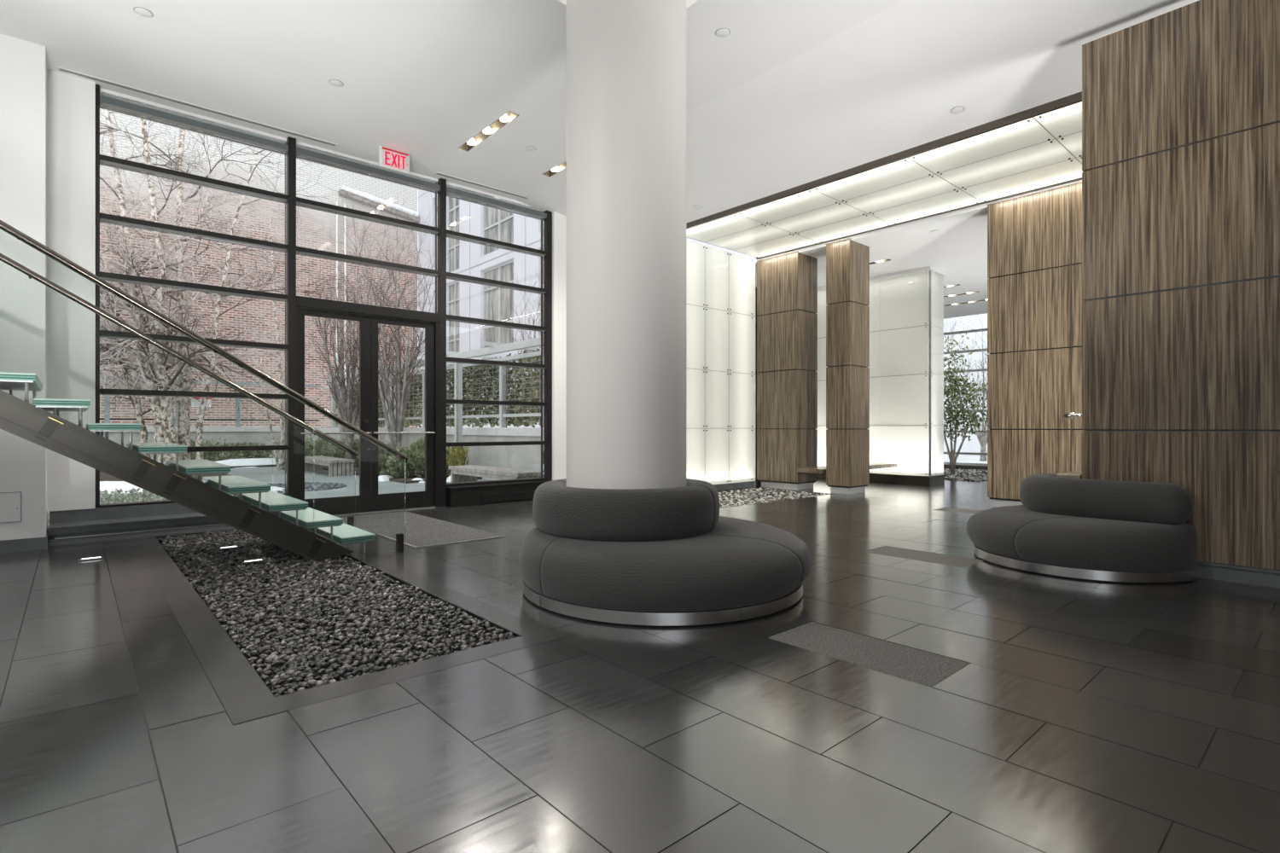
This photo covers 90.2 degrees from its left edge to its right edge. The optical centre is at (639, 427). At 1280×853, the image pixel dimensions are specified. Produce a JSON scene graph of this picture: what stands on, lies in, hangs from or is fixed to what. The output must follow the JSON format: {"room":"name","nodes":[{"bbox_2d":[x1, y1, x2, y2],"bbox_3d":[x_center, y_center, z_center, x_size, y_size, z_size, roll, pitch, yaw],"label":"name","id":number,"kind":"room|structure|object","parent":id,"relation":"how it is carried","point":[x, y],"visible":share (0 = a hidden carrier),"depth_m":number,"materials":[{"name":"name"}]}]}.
{"room":"lobby","nodes":[
{"label":"lobby","id":0,"kind":"room"},
{"bbox_2d":[0,33,48,541],"bbox_3d":[-7.607,-1.180,3.910,5.815,4.250,0.850,0,0,-42],"label":"wall","id":1,"kind":"structure","parent":0,"point":[23,64],"depth_m":5.43,"materials":[{"name":"white paint"}]},
{"bbox_2d":[0,491,21,523],"bbox_3d":[-5.398,0.671,5.301,0.366,0.254,0.016,0,0,-42],"label":"access panel","id":2,"kind":"object","parent":1,"relation":"attached to","point":[10,503],"visible":1,"depth_m":5.38,"materials":[{"name":"white paint"}]},
{"bbox_2d":[0,525,49,553],"bbox_3d":[-7.598,0.998,3.909,5.828,0.105,0.865,0,0,-42],"label":"baseboard","id":3,"kind":"structure","parent":1,"relation":"attached to","point":[35,544],"depth_m":5.43,"materials":[{"name":"stone"}]},
{"bbox_2d":[46,69,95,511],"bbox_3d":[-5.446,-1.266,6.110,0.338,4.077,0.330,0,0,-42],"label":"wall","id":4,"kind":"structure","parent":0,"point":[71,100],"depth_m":5.98,"materials":[{"name":"white paint"}]},
{"bbox_2d":[95,83,296,508],"bbox_3d":[-4.635,-1.127,6.764,1.744,4.355,0.170,0,0,-42],"label":"window","id":5,"kind":"structure","parent":4,"relation":"in","point":[288,149],"depth_m":6.79,"materials":[{"name":"black metal"}]},
{"bbox_2d":[99,87,533,209],"bbox_3d":[-3.399,-3.415,7.995,5.226,0.280,0.230,0,0,-42],"label":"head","id":6,"kind":"structure","parent":0,"point":[103,90],"depth_m":7.22},
{"bbox_2d":[552,211,566,480],"bbox_3d":[-0.567,-1.127,9.961,1.621,4.355,1.050,0,0,-42],"label":"wall","id":7,"kind":"structure","parent":0,"point":[559,221],"depth_m":9.62,"materials":[{"name":"white paint"}]},
{"bbox_2d":[435,178,552,507],"bbox_3d":[-2.036,-1.127,9.071,1.759,4.355,0.170,0,0,-42],"label":"window","id":8,"kind":"structure","parent":7,"relation":"in","point":[545,253],"depth_m":9.04,"materials":[{"name":"black metal"}]},
{"bbox_2d":[0,0,1198,222],"bbox_3d":[-0.726,-3.320,1.495,12.900,0.470,13.200,0,0,-42],"label":"ceiling","id":9,"kind":"structure","parent":0,"point":[798,92],"depth_m":5.82,"materials":[{"name":"white paint"}]},
{"bbox_2d":[133,6,153,17],"bbox_3d":[-3.946,-3.300,5.066,0.128,0.010,0.128,0,0,-42],"label":"cap","id":10,"kind":"object","parent":9,"relation":"attached to","point":[142,11],"visible":1,"depth_m":5.06,"materials":[{"name":"white plastic"}]},
{"bbox_2d":[56,66,337,146],"bbox_3d":[-4.450,-3.301,6.654,2.420,0.008,0.070,0,0,-42],"label":"ceiling air slot","id":11,"kind":"object","parent":9,"relation":"attached to","point":[58,68],"visible":1,"depth_m":6.50,"materials":[{"name":"grey metal"}]},
{"bbox_2d":[328,79,343,87],"bbox_3d":[-2.909,-3.300,6.105,0.128,0.010,0.128,0,0,-42],"label":"cap","id":12,"kind":"object","parent":9,"relation":"attached to","point":[334,82],"visible":1,"depth_m":6.09,"materials":[{"name":"white plastic"}]},
{"bbox_2d":[378,145,409,174],"bbox_3d":[-2.923,-3.187,7.589,0.355,0.237,0.058,0,0,-42],"label":"exit sign","id":13,"kind":"object","parent":9,"relation":"hanging from","point":[389,159],"visible":1,"depth_m":7.56,"materials":[{"name":"white plastic"}]},
{"bbox_2d":[434,171,528,198],"bbox_3d":[-1.956,-3.301,8.868,1.850,0.008,0.070,0,0,-42],"label":"ceiling air slot","id":14,"kind":"object","parent":9,"relation":"attached to","point":[436,172],"visible":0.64,"depth_m":8.67,"materials":[{"name":"grey metal"}]},
{"bbox_2d":[458,110,518,151],"bbox_3d":[-1.715,-3.350,7.143,0.126,0.099,1.190,0,0,-42],"label":"recessed light","id":15,"kind":"object","parent":9,"relation":"in","point":[508,117],"visible":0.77,"depth_m":7.14,"materials":[{"name":"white metal"}]},
{"bbox_2d":[525,145,535,151],"bbox_3d":[-1.292,-3.300,7.540,0.128,0.010,0.128,0,0,-42],"label":"cap","id":16,"kind":"object","parent":9,"relation":"attached to","point":[529,148],"visible":1,"depth_m":7.53,"materials":[{"name":"white plastic"}]},
{"bbox_2d":[541,161,566,176],"bbox_3d":[-0.844,-3.350,7.916,0.126,0.099,1.190,0,0,-42],"label":"recessed light","id":17,"kind":"object","parent":9,"relation":"in","point":[563,165],"visible":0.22,"depth_m":8.21,"materials":[{"name":"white metal"}]},
{"bbox_2d":[693,205,702,209],"bbox_3d":[0.819,-3.114,9.000,0.126,0.021,0.127,0,0,-34],"label":"cap","id":18,"kind":"object","parent":9,"relation":"attached to","point":[695,206],"visible":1,"depth_m":8.99,"materials":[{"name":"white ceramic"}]},
{"bbox_2d":[715,28,730,37],"bbox_3d":[0.692,-3.300,5.328,0.128,0.010,0.128,0,0,-42],"label":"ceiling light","id":19,"kind":"object","parent":9,"relation":"attached to","point":[721,32],"visible":1,"depth_m":5.32,"materials":[{"name":"white plastic"}]},
{"bbox_2d":[686,91,1083,259],"bbox_3d":[4.167,-3.118,7.357,2.190,0.245,8.750,0,0,-42],"label":"soffit","id":20,"kind":"structure","parent":9,"relation":"attached to","point":[1038,148],"depth_m":7.98,"materials":[{"name":"white glass"}]},
{"bbox_2d":[950,106,964,113],"bbox_3d":[3.121,-3.123,6.270,0.126,0.021,0.127,0,0,-34],"label":"cap","id":21,"kind":"object","parent":9,"relation":"attached to","point":[957,109],"visible":1,"depth_m":6.26,"materials":[{"name":"white plastic"}]},
{"bbox_2d":[0,477,1279,852],"bbox_3d":[3.209,1.084,5.122,23.600,0.072,13.400,0,0,-42],"label":"floor","id":22,"kind":"structure","parent":0,"point":[1084,716],"depth_m":2.27,"materials":[{"name":"tile"}]},
{"bbox_2d":[78,557,104,561],"bbox_3d":[-4.370,1.043,5.079,0.150,0.013,0.036,0,0,-42],"label":"uplight","id":23,"kind":"object","parent":22,"relation":"on","point":[93,558],"visible":1,"depth_m":5.06,"materials":[{"name":"metal"}]},
{"bbox_2d":[48,495,295,546],"bbox_3d":[-4.653,0.911,6.500,2.008,0.278,0.500,0,0,-42],"label":"platform","id":24,"kind":"object","parent":22,"relation":"on","point":[66,527],"visible":0.54,"depth_m":6.13,"materials":[{"name":"stone"}]},
{"bbox_2d":[0,220,408,561],"bbox_3d":[-3.823,-0.446,4.712,3.765,3.139,1.404,0,0,-42],"label":"staircase","id":25,"kind":"structure","parent":22,"relation":"on","point":[33,423],"depth_m":4.59,"materials":[{"name":"metal"}]},
{"bbox_2d":[157,529,515,697],"bbox_3d":[-2.635,1.069,4.683,1.119,0.072,4.905,0,0,-42],"label":"pebbles","id":26,"kind":"object","parent":22,"relation":"on","point":[199,557],"visible":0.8,"depth_m":3.63,"materials":[{"name":"grey gravel"}]},
{"bbox_2d":[218,546,238,549],"bbox_3d":[-3.551,1.036,5.506,0.150,0.013,0.036,0,0,-42],"label":"uplight","id":27,"kind":"object","parent":26,"relation":"on","point":[231,547],"visible":1,"depth_m":5.49,"materials":[{"name":"metal"}]},
{"bbox_2d":[241,558,264,564],"bbox_3d":[-3.001,1.036,4.950,0.150,0.013,0.036,0,0,-42],"label":"uplight","id":28,"kind":"object","parent":26,"relation":"on","point":[260,560],"visible":1,"depth_m":4.93,"materials":[{"name":"metal"}]},
{"bbox_2d":[133,523,564,725],"bbox_3d":[-2.588,1.079,4.616,1.418,0.062,5.060,0,0,-42],"label":"trim","id":29,"kind":"structure","parent":22,"relation":"on","point":[241,691],"depth_m":3.09,"materials":[{"name":"stone"}]},
{"bbox_2d":[296,296,440,516],"bbox_3d":[-3.335,-0.229,7.911,1.723,2.558,0.180,0,0,-42],"label":"door frame","id":30,"kind":"structure","parent":22,"relation":"on","point":[301,302],"depth_m":8.01,"materials":[{"name":"metal"}]},
{"bbox_2d":[298,308,371,515],"bbox_3d":[-3.619,-0.173,7.591,0.808,2.417,0.111,0,0,-42],"label":"door","id":31,"kind":"structure","parent":30,"relation":"attached to","point":[337,505],"depth_m":7.74,"materials":[{"name":"metal"}]},
{"bbox_2d":[296,144,440,313],"bbox_3d":[-3.338,-2.392,7.914,1.723,1.765,0.161,0,0,-42],"label":"window","id":32,"kind":"structure","parent":30,"relation":"on","point":[302,154],"depth_m":7.83,"materials":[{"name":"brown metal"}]},
{"bbox_2d":[371,315,435,511],"bbox_3d":[-3.010,-0.173,8.132,0.804,2.417,0.111,0,0,-42],"label":"door","id":33,"kind":"structure","parent":30,"relation":"attached to","point":[426,498],"depth_m":8.16,"materials":[{"name":"metal"}]},
{"bbox_2d":[338,511,505,548],"bbox_3d":[-2.429,1.044,6.743,0.880,0.011,2.410,0,0,-42],"label":"mat","id":34,"kind":"object","parent":22,"relation":"on","point":[419,531],"visible":0.83,"depth_m":6.46,"materials":[{"name":"grey carpet"}]},
{"bbox_2d":[446,480,552,507],"bbox_3d":[-1.965,0.919,9.021,1.640,0.262,0.300,0,0,-42],"label":"box","id":35,"kind":"object","parent":22,"relation":"on","point":[520,491],"visible":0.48,"depth_m":8.77,"materials":[{"name":"black metal"}]},
{"bbox_2d":[482,490,535,502],"bbox_3d":[-1.707,0.966,9.069,1.170,0.108,0.030,0,0,-42],"label":"baseboard","id":36,"kind":"structure","parent":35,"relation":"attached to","point":[496,496],"depth_m":8.93,"materials":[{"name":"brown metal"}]},
{"bbox_2d":[566,0,686,489],"bbox_3d":[-0.091,-1.238,4.305,0.808,4.575,0.808,0,0,-42],"label":"column","id":37,"kind":"structure","parent":22,"relation":"on","point":[626,59],"depth_m":3.94,"materials":[{"name":"white paint"}]},
{"bbox_2d":[519,478,811,626],"bbox_3d":[0.162,0.709,4.252,1.899,0.683,1.899,0,0,33],"label":"sofa","id":38,"kind":"object","parent":22,"relation":"on","point":[665,556],"visible":0.91,"depth_m":3.58,"materials":[{"name":"grey fabric"}]},
{"bbox_2d":[519,527,561,595],"bbox_3d":[-0.504,0.823,4.487,0.486,0.314,1.619,0,0,19],"label":"seat cushion","id":39,"kind":"object","parent":38,"relation":"on","point":[536,545],"depth_m":3.80,"materials":[{"name":"grey fabric"}]},
{"bbox_2d":[541,535,802,612],"bbox_3d":[0.160,0.823,3.658,1.350,0.314,0.836,0,0,27],"label":"seat cushion","id":40,"kind":"object","parent":38,"relation":"on","point":[684,573],"depth_m":3.44,"materials":[{"name":"grey fabric"}]},
{"bbox_2d":[704,516,811,591],"bbox_3d":[0.529,0.823,4.516,1.000,0.314,1.731,0,0,-42],"label":"seat cushion","id":41,"kind":"object","parent":38,"relation":"on","point":[780,548],"depth_m":3.86,"materials":[{"name":"grey fabric"}]},
{"bbox_2d":[686,240,755,490],"bbox_3d":[1.210,-0.975,10.732,2.060,4.050,0.236,0,0,-42],"label":"glass wall","id":42,"kind":"structure","parent":22,"relation":"on","point":[720,285],"depth_m":10.70,"materials":[{"name":"white glass"}]},
{"bbox_2d":[717,487,828,508],"bbox_3d":[1.367,1.071,9.582,3.279,0.097,1.496,0,0,-42],"label":"gravel","id":43,"kind":"object","parent":22,"relation":"on","point":[747,497],"visible":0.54,"depth_m":9.81,"materials":[{"name":"grey gravel"}]},
{"bbox_2d":[756,250,817,489],"bbox_3d":[2.586,-0.964,11.230,0.580,4.028,0.862,0,0,-42],"label":"pillar","id":44,"kind":"structure","parent":22,"relation":"on","point":[787,284],"depth_m":10.97,"materials":[{"name":"brown wood"}]},
{"bbox_2d":[797,462,897,473],"bbox_3d":[3.751,0.710,11.380,2.600,0.070,0.459,0,0,-42],"label":"bench","id":45,"kind":"object","parent":44,"relation":"attached to","point":[872,465],"visible":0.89,"depth_m":10.96,"materials":[{"name":"brown wood"}]},
{"bbox_2d":[826,238,869,494],"bbox_3d":[3.376,-0.964,10.356,0.600,4.028,0.426,0,0,-42],"label":"pillar","id":46,"kind":"structure","parent":22,"relation":"on","point":[847,261],"depth_m":10.17,"materials":[{"name":"brown wood"}]},
{"bbox_2d":[768,622,970,687],"bbox_3d":[1.056,1.056,3.020,0.390,0.011,0.814,0,0,-42],"label":"mat","id":47,"kind":"object","parent":22,"relation":"on","point":[927,669],"depth_m":2.97,"materials":[{"name":"grey carpet"}]},
{"bbox_2d":[815,266,946,485],"bbox_3d":[4.479,-0.949,13.037,0.690,3.998,3.210,0,0,-42],"label":"wall","id":48,"kind":"structure","parent":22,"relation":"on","point":[906,428],"depth_m":12.03,"materials":[{"name":"glass"}]},
{"bbox_2d":[864,546,983,567],"bbox_3d":[2.310,1.056,5.229,0.394,0.011,0.814,0,0,-42],"label":"mat","id":49,"kind":"object","parent":22,"relation":"on","point":[890,551],"depth_m":5.20,"materials":[{"name":"grey carpet"}]},
{"bbox_2d":[935,507,980,514],"bbox_3d":[4.160,1.056,7.969,0.394,0.011,0.814,0,0,-42],"label":"mat","id":50,"kind":"object","parent":22,"relation":"on","point":[948,509],"depth_m":8.10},
{"bbox_2d":[943,468,987,481],"bbox_3d":[6.817,1.040,14.688,3.315,0.120,3.104,0,0,-42],"label":"pebbles","id":51,"kind":"object","parent":22,"relation":"on","point":[960,474],"visible":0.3,"depth_m":13.81,"materials":[{"name":"grey gravel"}]},
{"bbox_2d":[930,332,987,475],"bbox_3d":[6.826,-0.551,13.913,1.963,3.211,2.122,0,0,-42],"label":"fig tree","id":52,"kind":"object","parent":51,"relation":"in","point":[955,381],"visible":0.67,"depth_m":13.75,"materials":[{"name":"green plant"}]},
{"bbox_2d":[943,462,987,470],"bbox_3d":[9.315,0.993,15.211,1.030,0.115,6.380,0,0,-42],"label":"curb","id":53,"kind":"object","parent":22,"relation":"on","point":[946,465],"depth_m":15.88,"materials":[{"name":"grey concrete"}]},
{"bbox_2d":[965,471,1198,583],"bbox_3d":[3.405,0.706,5.012,1.586,0.688,1.551,0,0,-42],"label":"curved sofa","id":54,"kind":"object","parent":22,"relation":"on","point":[1067,525],"visible":0.9,"depth_m":4.47,"materials":[{"name":"grey fabric"}]},
{"bbox_2d":[965,505,1076,560],"bbox_3d":[3.060,0.823,5.057,1.015,0.314,0.971,0,0,-42],"label":"seat cushion","id":55,"kind":"object","parent":54,"relation":"on","point":[1000,533],"depth_m":4.72,"materials":[{"name":"grey fabric"}]},
{"bbox_2d":[1014,517,1198,572],"bbox_3d":[3.319,0.823,4.495,1.076,0.314,0.556,0,0,-12],"label":"seat cushion","id":56,"kind":"object","parent":54,"relation":"on","point":[1067,544],"depth_m":4.36,"materials":[{"name":"grey fabric"}]},
{"bbox_2d":[755,287,758,477],"bbox_3d":[3.554,-1.050,14.523,10.600,4.200,0.200,0,0,-42],"label":"wall","id":57,"kind":"structure","parent":0,"point":[756,288],"depth_m":13.39,"materials":[{"name":"white paint"}]},
{"bbox_2d":[943,328,987,464],"bbox_3d":[9.754,-1.050,15.614,0.120,4.200,6.400,0,0,-42],"label":"window","id":58,"kind":"structure","parent":57,"relation":"in","point":[980,329],"depth_m":16.75,"materials":[{"name":"grey metal"}]},
{"bbox_2d":[741,180,1082,319],"bbox_3d":[6.571,-3.050,12.721,8.480,0.200,6.500,0,0,-42],"label":"ceiling","id":59,"kind":"structure","parent":0,"point":[959,248],"depth_m":10.70,"materials":[{"name":"white paint"}]},
{"bbox_2d":[869,259,890,264],"bbox_3d":[3.988,-2.995,11.624,0.126,0.099,1.190,0,0,-42],"label":"recessed light","id":60,"kind":"object","parent":59,"relation":"in","point":[884,260],"visible":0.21,"depth_m":11.35,"materials":[{"name":"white metal"}]},
{"bbox_2d":[943,290,979,297],"bbox_3d":[6.957,-2.995,14.260,0.126,0.099,1.190,0,0,-42],"label":"recessed light","id":61,"kind":"object","parent":59,"relation":"in","point":[978,291],"visible":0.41,"depth_m":14.15,"materials":[{"name":"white metal"}]},
{"bbox_2d":[944,299,987,306],"bbox_3d":[7.764,-2.995,14.977,0.126,0.099,1.190,0,0,-42],"label":"recessed light","id":62,"kind":"object","parent":59,"relation":"in","point":[984,299],"visible":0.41,"depth_m":15.09,"materials":[{"name":"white metal"}]},
{"bbox_2d":[987,181,1085,506],"bbox_3d":[7.530,-0.964,5.602,0.500,4.028,8.180,0,0,-42],"label":"wall","id":63,"kind":"structure","parent":0,"point":[1029,235],"depth_m":8.10,"materials":[{"name":"brown wood"}]},
{"bbox_2d":[1068,186,1082,471],"bbox_3d":[5.270,-1.190,7.712,0.079,3.520,0.159,0,0,-42],"label":"door","id":64,"kind":"structure","parent":63,"relation":"in","point":[1072,415],"depth_m":7.77,"materials":[{"name":"brown wood"}]},
{"bbox_2d":[1082,0,1279,588],"bbox_3d":[5.645,-0.964,2.687,0.310,4.028,6.323,0,0,-42],"label":"wall","id":65,"kind":"structure","parent":0,"point":[1181,106],"depth_m":4.47,"materials":[{"name":"wood"}]},
{"label":"outside","id":66,"kind":"structure","parent":0,"visible":0},
{"bbox_2d":[505,260,541,427],"bbox_3d":[-2.196,-1.548,15.605,2.350,5.296,2.802,0,0,21],"label":"bare tree","id":67,"kind":"object","parent":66,"point":[530,314],"visible":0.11,"depth_m":15.33,"materials":[{"name":"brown plant"}]},
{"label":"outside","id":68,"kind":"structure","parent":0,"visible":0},
{"bbox_2d":[99,109,420,431],"bbox_3d":[-18.592,-7.400,18.456,24.700,17.100,0.910,0,0,-42],"label":"brick building","id":69,"kind":"structure","parent":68,"point":[368,194],"depth_m":22.75,"materials":[{"name":"red brick"}]},
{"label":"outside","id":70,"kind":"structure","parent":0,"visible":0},
{"bbox_2d":[101,466,490,503],"bbox_3d":[-11.261,1.120,11.479,14.400,0.100,15.680,0,0,-42],"label":"ground","id":71,"kind":"structure","parent":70,"point":[261,474],"depth_m":12.69,"materials":[{"name":"grey concrete"}]},
{"bbox_2d":[99,481,143,494],"bbox_3d":[-9.512,1.005,10.791,3.998,0.151,2.191,0,0,-42],"label":"snow patch","id":72,"kind":"object","parent":71,"relation":"on","point":[109,486],"visible":0.15,"depth_m":10.68,"materials":[{"name":"white snow"}]},
{"bbox_2d":[48,488,236,525],"bbox_3d":[-6.205,0.973,8.054,2.719,0.285,3.439,0,0,-42],"label":"groundcover","id":73,"kind":"object","parent":71,"relation":"on","point":[148,496],"visible":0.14,"depth_m":8.45,"materials":[{"name":"green plant"}]},
{"bbox_2d":[214,458,280,468],"bbox_3d":[-10.687,0.965,17.582,0.971,0.231,3.178,0,0,43],"label":"snow patch","id":74,"kind":"object","parent":71,"relation":"on","point":[254,462],"visible":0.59,"depth_m":17.33,"materials":[{"name":"white snow"}]},
{"bbox_2d":[171,202,350,471],"bbox_3d":[-9.192,-2.534,16.201,3.136,7.219,3.913,0,0,11],"label":"birch tree","id":75,"kind":"object","parent":71,"relation":"on","point":[280,371],"visible":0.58,"depth_m":16.14,"materials":[{"name":"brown plant"}]},
{"bbox_2d":[270,486,285,492],"bbox_3d":[-6.400,1.020,10.556,0.968,0.121,1.262,0,0,10],"label":"snow patch","id":76,"kind":"object","parent":71,"relation":"on","point":[275,488],"visible":0.12,"depth_m":10.65,"materials":[{"name":"white snow"}]},
{"bbox_2d":[99,458,482,483],"bbox_3d":[-12.568,1.045,12.913,14.350,0.050,11.800,0,0,-42],"label":"planting bed","id":77,"kind":"object","parent":71,"relation":"on","point":[103,477],"visible":0.12,"depth_m":13.61,"materials":[{"name":"soil"}]},
{"bbox_2d":[190,438,243,461],"bbox_3d":[-11.990,0.650,17.529,1.777,0.765,1.309,0,0,-42],"label":"evergreen shrub","id":78,"kind":"object","parent":77,"relation":"on","point":[214,456],"visible":0.24,"depth_m":17.51,"materials":[{"name":"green plant"}]},
{"bbox_2d":[99,108,396,478],"bbox_3d":[-9.464,-5.228,13.072,6.756,12.618,7.407,0,0,40],"label":"birch tree","id":79,"kind":"object","parent":77,"relation":"on","point":[164,422],"visible":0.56,"depth_m":12.98,"materials":[{"name":"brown plant"}]},
{"bbox_2d":[221,442,274,459],"bbox_3d":[-11.521,0.710,18.732,1.387,0.643,1.098,0,0,-42],"label":"evergreen shrub","id":80,"kind":"object","parent":77,"relation":"on","point":[247,454],"visible":0.45,"depth_m":18.70,"materials":[{"name":"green plant"}]},
{"bbox_2d":[274,434,338,457],"bbox_3d":[-9.436,0.573,18.277,1.730,0.914,1.412,0,0,-42],"label":"evergreen shrub","id":81,"kind":"object","parent":77,"relation":"on","point":[320,447],"visible":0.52,"depth_m":18.13,"materials":[{"name":"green plant"}]},
{"bbox_2d":[330,436,359,465],"bbox_3d":[-7.621,0.618,16.839,1.122,0.819,0.938,0,0,-42],"label":"evergreen shrub","id":82,"kind":"object","parent":77,"relation":"on","point":[338,452],"visible":0.3,"depth_m":16.61,"materials":[{"name":"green plant"}]},
{"bbox_2d":[298,215,411,459],"bbox_3d":[-7.209,-2.042,16.182,2.940,6.184,2.830,0,0,-28],"label":"bare tree","id":83,"kind":"object","parent":77,"relation":"on","point":[346,416],"visible":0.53,"depth_m":16.12,"materials":[{"name":"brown plant"}]},
{"bbox_2d":[317,191,453,450],"bbox_3d":[-5.658,-2.072,14.181,2.796,6.244,3.089,0,0,-26],"label":"bare tree","id":84,"kind":"object","parent":77,"relation":"on","point":[398,422],"visible":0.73,"depth_m":14.22,"materials":[{"name":"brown plant"}]},
{"bbox_2d":[378,440,400,475],"bbox_3d":[-5.545,0.642,13.716,0.843,0.770,0.874,0,0,-8],"label":"evergreen shrub","id":85,"kind":"object","parent":77,"relation":"on","point":[383,455],"visible":0.38,"depth_m":13.56,"materials":[{"name":"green plant"}]},
{"bbox_2d":[384,444,424,477],"bbox_3d":[-4.751,0.680,13.153,0.995,0.698,0.980,0,0,-5],"label":"evergreen shrub","id":86,"kind":"object","parent":77,"relation":"on","point":[397,468],"visible":0.79,"depth_m":12.93,"materials":[{"name":"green plant"}]},
{"bbox_2d":[403,436,424,474],"bbox_3d":[-4.690,0.602,13.935,1.031,0.851,0.990,0,0,-42],"label":"evergreen shrub","id":87,"kind":"object","parent":77,"relation":"on","point":[421,441],"visible":0.14,"depth_m":13.68,"materials":[{"name":"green plant"}]},
{"bbox_2d":[325,331,541,464],"bbox_3d":[-5.248,-0.270,15.400,1.200,2.680,13.000,0,0,-42],"label":"pergola","id":88,"kind":"object","parent":77,"relation":"on","point":[532,344],"visible":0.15,"depth_m":13.01,"materials":[{"name":"paint"}]},
{"bbox_2d":[423,447,454,476],"bbox_3d":[-4.102,0.687,13.255,0.780,0.682,0.853,0,0,-42],"label":"evergreen shrub","id":89,"kind":"object","parent":77,"relation":"on","point":[448,471],"visible":0.12,"depth_m":13.10,"materials":[{"name":"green plant"}]},
{"bbox_2d":[268,482,347,493],"bbox_3d":[-6.249,1.062,11.308,1.863,0.096,1.849,0,0,-35],"label":"pebbles","id":90,"kind":"object","parent":71,"relation":"on","point":[308,485],"visible":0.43,"depth_m":11.45,"materials":[{"name":"grey gravel"}]},
{"bbox_2d":[304,455,354,477],"bbox_3d":[-7.439,0.892,15.059,0.518,0.355,2.600,0,0,-42],"label":"garden bench","id":91,"kind":"object","parent":71,"relation":"on","point":[337,467],"visible":0.85,"depth_m":14.22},
{"bbox_2d":[378,475,393,481],"bbox_3d":[-5.158,1.020,12.918,0.478,0.121,0.361,0,0,-42],"label":"snow patch","id":92,"kind":"object","parent":71,"relation":"on","point":[381,478],"visible":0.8,"depth_m":12.83,"materials":[{"name":"white snow"}]},
{"bbox_2d":[412,477,424,482],"bbox_3d":[-4.338,1.030,12.467,0.319,0.100,0.259,0,0,2],"label":"snow patch","id":93,"kind":"object","parent":71,"relation":"on","point":[416,479],"visible":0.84,"depth_m":12.41,"materials":[{"name":"white snow"}]},
{"bbox_2d":[446,446,469,465],"bbox_3d":[-3.577,0.691,12.546,0.486,0.759,0.462,0,0,-42],"label":"shrub","id":94,"kind":"object","parent":71,"relation":"on","point":[458,450],"visible":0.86,"depth_m":12.49,"materials":[{"name":"green plant"}]},
{"bbox_2d":[448,465,541,482],"bbox_3d":[-2.518,0.887,10.970,0.508,0.365,2.450,0,0,-42],"label":"garden bench","id":95,"kind":"object","parent":71,"relation":"on","point":[469,473],"visible":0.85,"depth_m":10.83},
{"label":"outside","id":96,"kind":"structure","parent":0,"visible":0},
{"bbox_2d":[99,427,323,461],"bbox_3d":[-16.501,0.562,17.644,14.750,1.175,0.400,0,0,-42],"label":"wall","id":97,"kind":"structure","parent":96,"point":[234,435],"depth_m":20.39,"materials":[{"name":"concrete"}]},
{"bbox_2d":[99,376,319,427],"bbox_3d":[-16.632,-0.763,17.528,14.400,1.474,0.120,0,0,-42],"label":"rail fence","id":98,"kind":"object","parent":97,"relation":"on","point":[107,409],"visible":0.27,"depth_m":20.24,"materials":[{"name":"grey paint"}]},
{"bbox_2d":[191,397,210,407],"bbox_3d":[-13.766,-0.810,20.008,0.500,0.320,0.033,0,0,-42],"label":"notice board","id":99,"kind":"object","parent":98,"relation":"attached to","point":[199,398],"visible":0.44,"depth_m":19.94,"materials":[{"name":"white ceramic"}]},
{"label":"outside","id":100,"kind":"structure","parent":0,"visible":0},
{"bbox_2d":[321,427,541,480],"bbox_3d":[-5.785,0.573,16.494,0.350,1.155,15.550,0,0,-42],"label":"wall","id":101,"kind":"structure","parent":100,"point":[524,457],"depth_m":13.18,"materials":[{"name":"concrete"}]},
{"bbox_2d":[325,350,541,427],"bbox_3d":[-5.776,-0.728,16.469,0.110,1.444,15.500,0,0,-42],"label":"fence","id":102,"kind":"object","parent":101,"relation":"on","point":[503,415],"visible":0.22,"depth_m":13.48,"materials":[{"name":"metal"}]},
{"bbox_2d":[336,348,541,427],"bbox_3d":[-5.612,-0.776,16.676,0.737,1.625,14.980,0,0,-42],"label":"ivy","id":103,"kind":"object","parent":102,"relation":"attached to","point":[535,420],"visible":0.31,"depth_m":14.10,"materials":[{"name":"green plant"}]},
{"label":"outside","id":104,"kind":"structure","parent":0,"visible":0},
{"bbox_2d":[417,189,757,477],"bbox_3d":[-3.505,-7.400,19.876,0.750,17.100,17.580,0,0,-42],"label":"building","id":105,"kind":"structure","parent":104,"point":[463,299],"depth_m":22.43,"materials":[{"name":"white paint"}]},
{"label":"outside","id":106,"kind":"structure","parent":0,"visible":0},
{"bbox_2d":[943,455,987,463],"bbox_3d":[16.823,1.200,28.309,27.250,0.100,40.000,0,0,-42],"label":"ground","id":107,"kind":"structure","parent":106,"point":[960,459],"depth_m":23.23,"materials":[{"name":"white snow"}]},
{"bbox_2d":[943,313,989,457],"bbox_3d":[10.419,-3.400,29.309,0.500,9.100,50.000,0,0,-42],"label":"facade","id":108,"kind":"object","parent":107,"relation":"on","point":[973,445],"depth_m":25.72,"materials":[{"name":"white"}]},
{"bbox_2d":[943,314,989,461],"bbox_3d":[11.649,-1.904,21.548,4.242,6.108,3.785,0,0,-42],"label":"bare tree","id":109,"kind":"object","parent":107,"relation":"on","point":[982,436],"visible":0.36,"depth_m":22.03,"materials":[{"name":"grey plant"}]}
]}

